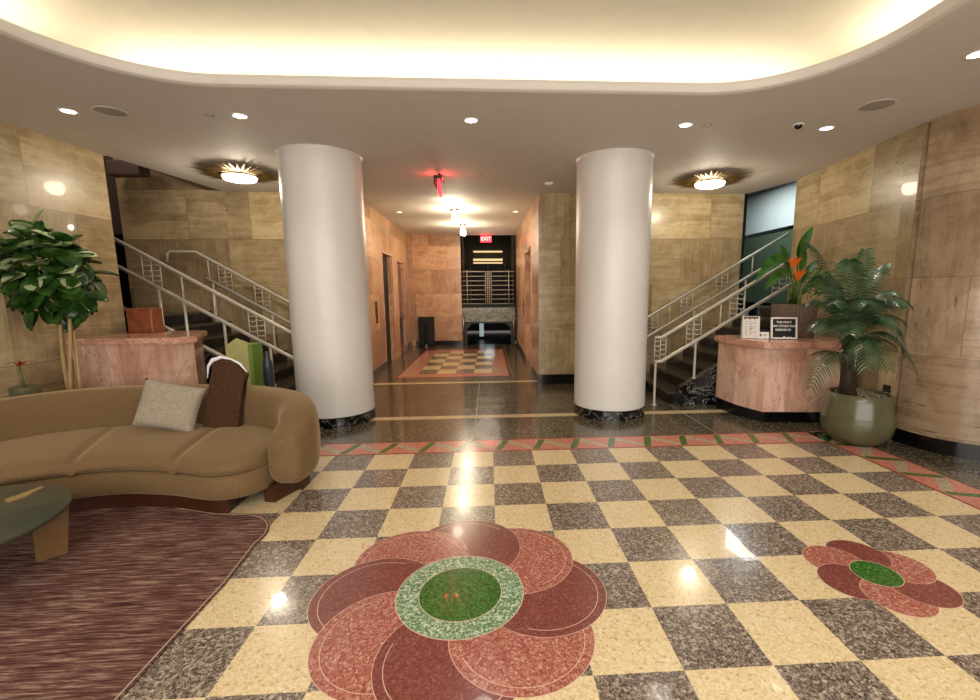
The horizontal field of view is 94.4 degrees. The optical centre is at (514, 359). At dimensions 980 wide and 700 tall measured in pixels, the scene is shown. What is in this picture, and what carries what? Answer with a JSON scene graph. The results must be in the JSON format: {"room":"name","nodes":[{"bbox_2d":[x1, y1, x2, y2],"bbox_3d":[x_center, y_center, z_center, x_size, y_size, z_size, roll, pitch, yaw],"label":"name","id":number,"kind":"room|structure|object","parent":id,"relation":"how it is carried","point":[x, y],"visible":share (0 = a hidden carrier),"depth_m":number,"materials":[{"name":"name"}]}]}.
{"room":"hotel lobby","nodes":[
{"label":"hotel lobby","id":0,"kind":"room"},
{"bbox_2d":[0,120,126,398],"bbox_3d":[-5.209,-0.646,4.563,0.928,3.280,2.141,5,10,35],"label":"wall","id":1,"kind":"structure","parent":0,"point":[38,171],"depth_m":4.75,"materials":[{"name":"beige stone"}]},
{"bbox_2d":[103,156,216,233],"bbox_3d":[-6.279,-1.712,6.963,3.100,4.700,3.020,-1,8,-3],"label":"wall","id":2,"kind":"structure","parent":0,"point":[111,181],"depth_m":7.36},
{"bbox_2d":[103,159,149,178],"bbox_3d":[-5.948,-2.926,6.965,0.500,0.225,0.260,-1,8,-3],"label":"ceiling beam","id":3,"kind":"structure","parent":2,"relation":"attached to","point":[119,169],"depth_m":6.86,"materials":[{"name":"brown metal"}]},
{"bbox_2d":[113,158,292,359],"bbox_3d":[-4.541,-1.814,7.556,3.680,4.700,0.140,-1,8,-3],"label":"wall","id":4,"kind":"structure","parent":0,"point":[160,213],"depth_m":7.46,"materials":[{"name":"stone"}]},
{"bbox_2d":[114,234,131,307],"bbox_3d":[-7.070,-1.421,7.494,1.370,1.260,0.035,-1,8,-3],"label":"door","id":5,"kind":"structure","parent":4,"relation":"in","point":[120,249],"depth_m":7.51,"materials":[{"name":"black glass"}]},
{"bbox_2d":[364,202,411,370],"bbox_3d":[-3.027,-1.663,10.885,0.120,3.400,6.263,-1,8,-5],"label":"wall","id":6,"kind":"structure","parent":0,"point":[382,234],"depth_m":9.93,"materials":[{"name":"stone"}]},
{"bbox_2d":[375,301,377,322],"bbox_3d":[-2.788,-0.954,9.163,0.029,0.440,0.140,-1,8,-3],"label":"plate","id":7,"kind":"object","parent":6,"relation":"attached to","point":[376,305],"visible":1,"depth_m":9.13,"materials":[{"name":"brown metal"}]},
{"bbox_2d":[382,255,391,362],"bbox_3d":[-3.060,-1.169,10.457,0.100,2.550,1.050,-1,8,-3],"label":"door","id":8,"kind":"structure","parent":6,"relation":"in","point":[385,277],"depth_m":10.71,"materials":[{"name":"brown wood"}]},
{"bbox_2d":[381,250,396,359],"bbox_3d":[-2.906,-1.172,10.466,0.020,2.550,1.050,-1,8,-3],"label":"trim","id":9,"kind":"structure","parent":6,"relation":"attached to","point":[383,252],"depth_m":10.77,"materials":[{"name":"wood"}]},
{"bbox_2d":[373,341,411,378],"bbox_3d":[-2.947,-0.041,11.061,0.020,0.140,6.363,-1,8,-5],"label":"baseboard","id":10,"kind":"structure","parent":6,"relation":"attached to","point":[384,365],"depth_m":9.49,"materials":[{"name":"brown wood"}]},
{"bbox_2d":[397,263,403,352],"bbox_3d":[-3.233,-1.407,12.310,0.170,2.480,1.000,-1,8,-3],"label":"door","id":11,"kind":"structure","parent":6,"relation":"in","point":[398,264],"depth_m":12.50,"materials":[{"name":"brown wood"}]},
{"bbox_2d":[396,259,407,352],"bbox_3d":[-3.069,-1.415,12.319,0.020,2.490,1.000,-1,8,-3],"label":"trim","id":12,"kind":"structure","parent":6,"relation":"attached to","point":[399,261],"depth_m":12.54,"materials":[{"name":"wood"}]},
{"bbox_2d":[400,312,403,343],"bbox_3d":[-3.136,-0.854,12.423,0.020,0.850,0.750,-1,8,-3],"label":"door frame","id":13,"kind":"structure","parent":6,"relation":"attached to","point":[401,313],"depth_m":12.52,"materials":[{"name":"brown wood"}]},
{"bbox_2d":[408,234,515,345],"bbox_3d":[-1.608,-2.552,14.079,3.450,4.200,0.140,-1,8,-3],"label":"wall","id":14,"kind":"structure","parent":0,"point":[434,259],"depth_m":13.99,"materials":[{"name":"stone"}]},
{"bbox_2d":[416,340,462,345],"bbox_3d":[-2.377,-0.521,14.262,1.450,0.140,0.020,-1,8,-3],"label":"baseboard","id":15,"kind":"structure","parent":14,"relation":"attached to","point":[456,342],"depth_m":14.27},
{"bbox_2d":[462,307,514,321],"bbox_3d":[-0.831,-1.417,14.293,1.670,0.440,0.100,-1,8,-3],"label":"trim","id":16,"kind":"structure","parent":14,"relation":"attached to","point":[500,314],"depth_m":14.24,"materials":[{"name":"grey stone"}]},
{"bbox_2d":[462,321,514,343],"bbox_3d":[-0.835,-0.882,14.533,1.670,0.750,0.140,-1,8,-3],"label":"trim","id":17,"kind":"structure","parent":14,"relation":"attached to","point":[509,323],"depth_m":14.45,"materials":[{"name":"black metal"}]},
{"bbox_2d":[466,235,509,330],"bbox_3d":[-1.134,-3.272,19.245,2.000,4.100,0.100,-1,8,-3],"label":"wall","id":18,"kind":"structure","parent":0,"point":[499,242],"depth_m":19.02,"materials":[{"name":"paint"}]},
{"bbox_2d":[460,235,516,339],"bbox_3d":[-1.035,-2.895,16.700,4.900,4.100,5.050,-1,8,-3],"label":"wall","id":19,"kind":"structure","parent":0,"point":[510,236],"depth_m":16.23,"materials":[{"name":"paint"}]},
{"bbox_2d":[479,323,483,335],"bbox_3d":[-1.253,-1.176,16.982,0.160,0.620,0.030,-1,8,-3],"label":"window","id":20,"kind":"structure","parent":19,"relation":"in","point":[481,325],"depth_m":16.97,"materials":[{"name":"white"}]},
{"bbox_2d":[462,235,512,303],"bbox_3d":[-1.016,-3.460,17.098,1.740,2.700,2.900,-1,8,-3],"label":"trim","id":21,"kind":"structure","parent":19,"relation":"attached to","point":[512,235],"depth_m":15.83,"materials":[{"name":"black metal"}]},
{"bbox_2d":[473,251,502,263],"bbox_3d":[-1.121,-4.230,18.750,1.200,0.540,0.400,-1,8,-3],"label":"trim","id":22,"kind":"structure","parent":19,"relation":"attached to","point":[473,251],"depth_m":18.59,"materials":[{"name":"gold"}]},
{"bbox_2d":[471,264,504,302],"bbox_3d":[-1.099,-3.115,18.663,1.400,1.560,0.100,-1,8,-3],"label":"window","id":23,"kind":"structure","parent":19,"relation":"in","point":[492,267],"depth_m":18.61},
{"bbox_2d":[462,304,514,307],"bbox_3d":[-0.838,-1.697,14.342,1.670,0.100,0.280,-1,8,-3],"label":"trim","id":24,"kind":"structure","parent":19,"relation":"attached to","point":[463,305],"depth_m":14.20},
{"bbox_2d":[461,270,514,304],"bbox_3d":[-0.839,-2.262,14.197,1.650,1.060,0.036,-1,8,-3],"label":"landing railing","id":25,"kind":"object","parent":24,"relation":"on","point":[466,271],"visible":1,"depth_m":14.19,"materials":[{"name":"metal"}]},
{"bbox_2d":[0,0,979,233],"bbox_3d":[0.276,-2.480,5.077,13.400,0.110,18.120,-1,8,-3],"label":"ceiling","id":26,"kind":"structure","parent":0,"point":[528,134],"depth_m":4.34,"materials":[{"name":"paint"}]},
{"bbox_2d":[56,108,79,114],"bbox_3d":[-4.032,-2.240,4.090,0.154,0.006,0.154,-1,8,-3],"label":"recessed light","id":27,"kind":"object","parent":26,"relation":"in","point":[63,110],"visible":1,"depth_m":4.09,"materials":[{"name":"white glass"}]},
{"bbox_2d":[91,105,128,116],"bbox_3d":[-3.663,-2.244,4.101,0.256,0.007,0.256,-1,8,-3],"label":"ceiling speaker","id":28,"kind":"object","parent":26,"relation":"attached to","point":[110,111],"visible":1,"depth_m":4.09,"materials":[{"name":"paint"}]},
{"bbox_2d":[204,113,214,117],"bbox_3d":[-2.837,-2.264,4.207,0.094,0.011,0.094,-1,8,-3],"label":"sprinkler","id":29,"kind":"object","parent":26,"relation":"attached to","point":[205,114],"visible":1,"depth_m":4.19,"materials":[{"name":"metal"}]},
{"bbox_2d":[187,160,278,184],"bbox_3d":[-3.715,-2.468,6.092,1.240,0.147,1.291,-1,8,-3],"label":"light","id":30,"kind":"object","parent":26,"relation":"attached to","point":[242,175],"visible":0.98,"depth_m":5.96,"materials":[{"name":"gold metal"}]},
{"bbox_2d":[230,113,248,118],"bbox_3d":[-2.568,-2.272,4.232,0.154,0.006,0.154,-1,8,-3],"label":"recessed light","id":31,"kind":"object","parent":26,"relation":"in","point":[235,115],"visible":1,"depth_m":4.23,"materials":[{"name":"white glass"}]},
{"bbox_2d":[433,173,443,196],"bbox_3d":[-1.067,-2.461,6.368,0.116,0.284,0.320,-1,8,-3],"label":"exit sign","id":32,"kind":"object","parent":26,"relation":"hanging from","point":[438,179],"visible":1,"depth_m":6.27,"materials":[{"name":"red plastic"}]},
{"bbox_2d":[450,208,458,223],"bbox_3d":[-1.226,-2.910,9.219,0.180,0.289,0.180,-1,8,-3],"label":"pendant light","id":33,"kind":"object","parent":26,"relation":"hanging from","point":[455,219],"visible":1,"depth_m":9.18,"materials":[{"name":"glass"}]},
{"bbox_2d":[459,224,465,235],"bbox_3d":[-1.319,-3.281,11.487,0.180,0.289,0.180,-1,8,-3],"label":"pendant light","id":34,"kind":"object","parent":26,"relation":"hanging from","point":[463,230],"visible":1,"depth_m":11.46,"materials":[{"name":"glass"}]},
{"bbox_2d":[463,117,478,123],"bbox_3d":[-0.424,-2.312,4.382,0.154,0.006,0.154,-1,8,-3],"label":"recessed light","id":35,"kind":"object","parent":26,"relation":"in","point":[471,120],"visible":1,"depth_m":4.38,"materials":[{"name":"white glass"}]},
{"bbox_2d":[0,0,942,82],"bbox_3d":[-0.208,-2.053,0.530,7.850,0.411,8.370,-1,8,-3],"label":"cove","id":36,"kind":"object","parent":26,"relation":"in","point":[678,41],"visible":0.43,"depth_m":3.81,"materials":[{"name":"paint"}]},
{"bbox_2d":[480,235,491,241],"bbox_3d":[-0.887,-3.696,13.829,0.340,0.225,0.042,-1,8,-3],"label":"exit sign","id":37,"kind":"object","parent":26,"relation":"hanging from","point":[485,238],"visible":1,"depth_m":13.81,"materials":[{"name":"red plastic"}]},
{"bbox_2d":[677,122,692,127],"bbox_3d":[1.710,-2.353,4.552,0.154,0.006,0.154,-1,8,-3],"label":"recessed light","id":38,"kind":"object","parent":26,"relation":"in","point":[685,124],"visible":1,"depth_m":4.55,"materials":[{"name":"white glass"}]},
{"bbox_2d":[668,169,755,189],"bbox_3d":[2.862,-2.604,6.660,1.240,0.147,1.291,-1,8,-3],"label":"light","id":39,"kind":"object","parent":26,"relation":"attached to","point":[711,181],"visible":1,"depth_m":6.53,"materials":[{"name":"gold metal"}]},
{"bbox_2d":[792,122,804,129],"bbox_3d":[2.851,-2.342,4.559,0.114,0.049,0.114,-1,8,-3],"label":"dome camera","id":40,"kind":"object","parent":26,"relation":"attached to","point":[799,125],"visible":1,"depth_m":4.53,"materials":[{"name":"black plastic"}]},
{"bbox_2d":[818,126,834,130],"bbox_3d":[3.215,-2.384,4.676,0.154,0.006,0.154,-1,8,-3],"label":"recessed light","id":41,"kind":"object","parent":26,"relation":"in","point":[825,128],"visible":1,"depth_m":4.67,"materials":[{"name":"white glass"}]},
{"bbox_2d":[857,99,896,111],"bbox_3d":[3.278,-2.299,4.105,0.286,0.007,0.286,-1,8,-3],"label":"ceiling speaker","id":42,"kind":"object","parent":26,"relation":"attached to","point":[881,104],"visible":1,"depth_m":4.09,"materials":[{"name":"paint"}]},
{"bbox_2d":[962,50,979,59],"bbox_3d":[3.290,-2.169,3.223,0.154,0.006,0.154,-1,8,-3],"label":"recessed light","id":43,"kind":"object","parent":26,"relation":"in","point":[976,54],"visible":1,"depth_m":3.24,"materials":[{"name":"white glass"}]},
{"bbox_2d":[465,333,515,344],"bbox_3d":[-0.963,-0.709,16.951,1.800,0.100,5.200,-1,8,-3],"label":"floor","id":44,"kind":"structure","parent":0,"point":[472,338],"depth_m":17.16,"materials":[{"name":"black stone"}]},
{"bbox_2d":[516,195,537,374],"bbox_3d":[0.282,-1.716,11.073,0.120,3.400,6.260,-1,8,-3],"label":"wall","id":45,"kind":"structure","parent":0,"point":[527,234],"depth_m":10.51,"materials":[{"name":"stone"}]},
{"bbox_2d":[516,340,537,382],"bbox_3d":[0.237,-0.092,11.235,0.020,0.140,6.370,-1,8,-3],"label":"baseboard","id":46,"kind":"structure","parent":45,"relation":"attached to","point":[533,371],"depth_m":9.33,"materials":[{"name":"brown wood"}]},
{"bbox_2d":[524,246,530,370],"bbox_3d":[0.282,-1.128,10.001,0.020,2.550,1.450,-1,8,-3],"label":"trim","id":47,"kind":"structure","parent":45,"relation":"attached to","point":[529,248],"depth_m":9.46,"materials":[{"name":"wood"}]},
{"bbox_2d":[113,344,979,699],"bbox_3d":[0.309,0.893,5.466,13.600,0.124,18.100,-1,8,-3],"label":"floor","id":48,"kind":"structure","parent":0,"point":[480,536],"depth_m":2.75,"materials":[{"name":"tile"}]},
{"bbox_2d":[5,361,42,396],"bbox_3d":[-4.568,0.529,4.266,0.235,1.031,0.220,5,10,32],"label":"flowering plant","id":49,"kind":"object","parent":48,"relation":"on","point":[25,389],"visible":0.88,"depth_m":4.19,"materials":[{"name":"green plant"}]},
{"bbox_2d":[0,209,119,389],"bbox_3d":[-4.426,-0.220,4.490,0.764,2.446,0.842,-1,8,-3],"label":"fig tree","id":50,"kind":"object","parent":48,"relation":"on","point":[64,295],"visible":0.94,"depth_m":4.27,"materials":[{"name":"green plant"}]},
{"bbox_2d":[0,507,269,699],"bbox_3d":[-3.493,1.523,0.963,3.885,0.009,5.060,-1,8,-3],"label":"area rug","id":51,"kind":"object","parent":48,"relation":"on","point":[86,622],"visible":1,"depth_m":2.48,"materials":[{"name":"red carpet"}]},
{"bbox_2d":[0,484,71,562],"bbox_3d":[-3.226,1.105,2.475,1.200,0.372,1.200,-1,8,-3],"label":"coffee table","id":52,"kind":"object","parent":51,"relation":"on","point":[44,513],"visible":0.97,"depth_m":2.78,"materials":[{"name":"stone"}]},
{"bbox_2d":[5,486,43,502],"bbox_3d":[-3.091,0.851,2.864,0.052,0.012,0.216,0,8,5],"label":"booklet","id":53,"kind":"object","parent":52,"relation":"on","point":[32,491],"visible":1,"depth_m":2.84,"materials":[{"name":"beige paper"}]},
{"bbox_2d":[66,330,206,388],"bbox_3d":[-4.220,0.276,5.479,1.240,1.170,1.070,-1,8,-3],"label":"reception desk","id":54,"kind":"object","parent":48,"relation":"on","point":[171,357],"visible":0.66,"depth_m":4.97,"materials":[{"name":"stone"}]},
{"bbox_2d":[66,330,206,345],"bbox_3d":[-4.224,-0.265,5.399,1.240,0.075,1.070,-1,8,-3],"label":"countertop","id":55,"kind":"structure","parent":54,"relation":"on","point":[188,336],"depth_m":4.96,"materials":[{"name":"stone"}]},
{"bbox_2d":[126,308,163,332],"bbox_3d":[-4.634,-0.494,5.680,0.300,0.300,0.200,-1,8,-3],"label":"stone block","id":56,"kind":"object","parent":54,"relation":"on","point":[139,320],"visible":1,"depth_m":5.59,"materials":[{"name":"red stone"}]},
{"bbox_2d":[0,384,320,512],"bbox_3d":[-3.253,0.723,3.780,3.033,0.768,1.768,-4,9,-21],"label":"sofa","id":57,"kind":"object","parent":48,"relation":"on","point":[84,442],"visible":0.93,"depth_m":3.56,"materials":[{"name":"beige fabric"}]},
{"bbox_2d":[0,423,273,484],"bbox_3d":[-3.270,0.752,3.632,2.584,0.140,1.501,-4,9,-21],"label":"seat cushion","id":58,"kind":"object","parent":57,"relation":"on","point":[73,452],"depth_m":3.47,"materials":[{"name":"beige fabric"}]},
{"bbox_2d":[131,378,206,431],"bbox_3d":[-3.053,0.415,4.004,0.590,0.497,0.211,-1,8,-4],"label":"throw pillow","id":59,"kind":"object","parent":57,"relation":"on","point":[163,405],"visible":0.98,"depth_m":3.94,"materials":[{"name":"beige fabric"}]},
{"bbox_2d":[202,356,249,427],"bbox_3d":[-2.645,0.296,4.143,0.416,0.664,0.148,-1,8,-3],"label":"cushion","id":60,"kind":"object","parent":57,"relation":"on","point":[226,395],"visible":0.98,"depth_m":4.11,"materials":[{"name":"brown woven fabric"},{"name":"white fabric trim"}]},
{"bbox_2d":[123,306,295,390],"bbox_3d":[-5.281,-0.091,6.781,4.620,1.531,1.790,-1,8,-3],"label":"staircase","id":61,"kind":"structure","parent":48,"relation":"on","point":[284,374],"depth_m":6.93,"materials":[{"name":"stone"}]},
{"bbox_2d":[114,237,292,385],"bbox_3d":[-3.922,-0.421,6.037,2.491,2.381,0.070,-1,8,-3],"label":"stair railing","id":62,"kind":"object","parent":61,"relation":"on","point":[159,289],"visible":0.56,"depth_m":5.97,"materials":[{"name":"metal"}]},
{"bbox_2d":[165,250,290,350],"bbox_3d":[-4.298,-0.710,7.541,2.713,2.177,0.070,-1,8,-3],"label":"stair railing","id":63,"kind":"object","parent":61,"relation":"on","point":[214,283],"visible":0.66,"depth_m":7.44,"materials":[{"name":"metal"}]},
{"bbox_2d":[225,338,263,385],"bbox_3d":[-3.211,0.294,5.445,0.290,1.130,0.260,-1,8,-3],"label":"gift bag","id":64,"kind":"object","parent":48,"relation":"on","point":[250,355],"visible":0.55,"depth_m":5.29,"materials":[{"name":"green paper"}]},
{"bbox_2d":[263,351,274,386],"bbox_3d":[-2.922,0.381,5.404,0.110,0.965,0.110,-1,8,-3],"label":"bottle","id":65,"kind":"object","parent":48,"relation":"on","point":[268,373],"visible":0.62,"depth_m":5.33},
{"bbox_2d":[276,144,375,428],"bbox_3d":[-2.350,-0.844,5.742,0.970,3.279,0.970,-1,8,-3],"label":"column","id":66,"kind":"structure","parent":48,"relation":"on","point":[322,199],"depth_m":5.36,"materials":[{"name":"white paint"}]},
{"bbox_2d":[418,317,434,346],"bbox_3d":[-2.732,-0.860,13.975,0.460,0.900,0.390,-1,8,-3],"label":"trash bin","id":67,"kind":"object","parent":48,"relation":"on","point":[426,324],"visible":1,"depth_m":13.95,"materials":[{"name":"black metal"}]},
{"bbox_2d":[463,317,464,345],"bbox_3d":[-1.585,-0.879,14.054,0.036,0.898,0.236,-1,8,-3],"label":"handrail","id":68,"kind":"object","parent":48,"relation":"on","point":[463,317],"visible":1,"depth_m":13.99,"materials":[{"name":"metal"}]},
{"bbox_2d":[573,148,654,420],"bbox_3d":[1.272,-0.907,5.975,0.970,3.279,0.970,-1,8,-3],"label":"column","id":69,"kind":"structure","parent":48,"relation":"on","point":[614,194],"depth_m":5.59,"materials":[{"name":"white paint"}]},
{"bbox_2d":[645,305,770,404],"bbox_3d":[3.858,-0.159,7.336,3.370,1.360,1.690,-1,8,-3],"label":"staircase","id":70,"kind":"structure","parent":48,"relation":"on","point":[674,383],"depth_m":7.15,"materials":[{"name":"stone"}]},
{"bbox_2d":[647,233,788,344],"bbox_3d":[3.400,-0.967,7.954,2.712,2.444,0.070,-1,8,-3],"label":"stair railing","id":71,"kind":"object","parent":70,"relation":"on","point":[786,234],"visible":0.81,"depth_m":7.91,"materials":[{"name":"metal"}]},
{"bbox_2d":[651,256,800,405],"bbox_3d":[3.015,-0.424,6.442,2.106,2.159,0.070,-1,8,-3],"label":"stair railing","id":72,"kind":"object","parent":70,"relation":"on","point":[739,291],"visible":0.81,"depth_m":6.40,"materials":[{"name":"metal"}]},
{"bbox_2d":[714,334,862,421],"bbox_3d":[3.531,0.224,5.951,1.410,1.015,1.080,-1,8,-3],"label":"reception desk","id":73,"kind":"object","parent":48,"relation":"on","point":[757,380],"visible":0.79,"depth_m":5.59,"materials":[{"name":"stone"}]},
{"bbox_2d":[742,316,759,337],"bbox_3d":[3.038,-0.414,5.829,0.200,0.282,0.051,2,9,14],"label":"paper sign","id":74,"kind":"object","parent":73,"relation":"on","point":[751,324],"visible":1,"depth_m":5.83,"materials":[{"name":"white paper"}]},
{"bbox_2d":[758,332,768,338],"bbox_3d":[3.169,-0.307,5.778,0.130,0.084,0.021,1,9,11],"label":"name card","id":75,"kind":"object","parent":73,"relation":"on","point":[761,335],"visible":1,"depth_m":5.78,"materials":[{"name":"grey paper"}]},
{"bbox_2d":[770,317,797,338],"bbox_3d":[3.387,-0.394,5.705,0.300,0.274,0.078,1,9,13],"label":"letter board","id":76,"kind":"object","parent":73,"relation":"on","point":[781,327],"visible":1,"depth_m":5.70,"materials":[{"name":"black plastic"}]},
{"bbox_2d":[714,334,862,348],"bbox_3d":[3.527,-0.236,5.883,1.410,0.085,1.080,-1,8,-3],"label":"countertop","id":77,"kind":"structure","parent":73,"relation":"on","point":[821,342],"depth_m":5.50,"materials":[{"name":"stone"}]},
{"bbox_2d":[755,226,841,337],"bbox_3d":[3.704,-1.016,5.963,1.028,1.430,0.623,3,9,22],"label":"potted plant","id":78,"kind":"object","parent":73,"relation":"on","point":[792,308],"visible":0.66,"depth_m":5.88,"materials":[{"name":"green plant"}]},
{"bbox_2d":[770,304,817,337],"bbox_3d":[3.728,-0.527,6.074,0.537,0.430,0.538,-1,8,-3],"label":"planter","id":79,"kind":"object","parent":78,"relation":"attached to","point":[777,310],"depth_m":5.84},
{"bbox_2d":[789,256,801,268],"bbox_3d":[3.570,-1.240,5.782,0.164,0.171,0.044,2,9,14],"label":"flower","id":80,"kind":"object","parent":78,"relation":"on","point":[795,261],"depth_m":5.78,"materials":[{"name":"orange plant"}]},
{"bbox_2d":[793,268,806,281],"bbox_3d":[3.651,-1.083,5.810,0.164,0.171,0.044,2,9,14],"label":"flower","id":81,"kind":"object","parent":78,"relation":"on","point":[798,275],"depth_m":5.81,"materials":[{"name":"orange plant"}]},
{"bbox_2d":[819,387,895,445],"bbox_3d":[3.711,0.617,4.916,0.670,0.538,0.670,-1,8,-3],"label":"pot","id":82,"kind":"object","parent":48,"relation":"on","point":[863,416],"depth_m":4.69,"materials":[{"name":"ceramic"}]},
{"bbox_2d":[797,242,920,445],"bbox_3d":[3.507,-0.154,4.685,1.144,2.133,0.928,-1,8,-3],"label":"potted palm","id":83,"kind":"object","parent":48,"relation":"on","point":[849,414],"visible":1,"depth_m":4.62,"materials":[{"name":"plant"}]},
{"bbox_2d":[538,193,744,374],"bbox_3d":[2.194,-1.219,8.028,3.580,3.280,0.120,-1,8,-3],"label":"wall","id":84,"kind":"structure","parent":0,"point":[695,238],"depth_m":7.92,"materials":[{"name":"beige stone"}]},
{"bbox_2d":[538,374,573,383],"bbox_3d":[1.230,0.344,8.140,1.642,0.170,0.020,-1,8,-3],"label":"baseboard","id":85,"kind":"structure","parent":84,"relation":"attached to","point":[554,378],"depth_m":8.10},
{"bbox_2d":[748,184,783,197],"bbox_3d":[4.765,-3.508,8.671,1.600,0.100,5.000,-1,8,-3],"label":"ceiling","id":86,"kind":"structure","parent":0,"point":[767,189],"depth_m":9.78,"materials":[{"name":"paint"}]},
{"bbox_2d":[740,181,796,314],"bbox_3d":[4.708,-1.935,8.900,1.740,4.400,5.000,-1,8,-3],"label":"wall","id":87,"kind":"structure","parent":0,"point":[770,213],"depth_m":9.74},
{"bbox_2d":[737,194,747,313],"bbox_3d":[3.912,-1.884,9.626,0.050,4.100,3.290,-1,8,-3],"label":"trim","id":88,"kind":"structure","parent":87,"relation":"attached to","point":[746,195],"depth_m":7.95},
{"bbox_2d":[787,123,925,395],"bbox_3d":[4.273,-0.928,5.953,0.120,3.280,2.370,0,8,4],"label":"wall","id":89,"kind":"structure","parent":0,"point":[865,199],"depth_m":5.33,"materials":[{"name":"beige stone"}]},
{"bbox_2d":[883,384,890,392],"bbox_3d":[4.125,0.343,5.030,0.016,0.120,0.080,-2,9,-10],"label":"wall outlet","id":90,"kind":"object","parent":89,"relation":"attached to","point":[886,388],"visible":0.57,"depth_m":5.02,"materials":[{"name":"brown plastic"}]},
{"bbox_2d":[896,104,979,444],"bbox_3d":[5.556,-0.675,4.184,3.002,3.280,0.624,1,9,9],"label":"wall","id":91,"kind":"structure","parent":0,"point":[943,339],"depth_m":4.39,"materials":[{"name":"brown stone"}]},
{"bbox_2d":[894,122,930,413],"bbox_3d":[4.199,-0.748,4.745,0.166,3.280,0.150,-8,11,-41],"label":"trim","id":92,"kind":"structure","parent":91,"relation":"attached to","point":[928,124],"depth_m":4.71,"materials":[{"name":"brown stone"}]},
{"bbox_2d":[891,427,979,460],"bbox_3d":[5.544,0.880,4.366,3.025,0.150,0.607,1,9,11],"label":"baseboard","id":93,"kind":"structure","parent":91,"relation":"attached to","point":[926,443],"depth_m":4.52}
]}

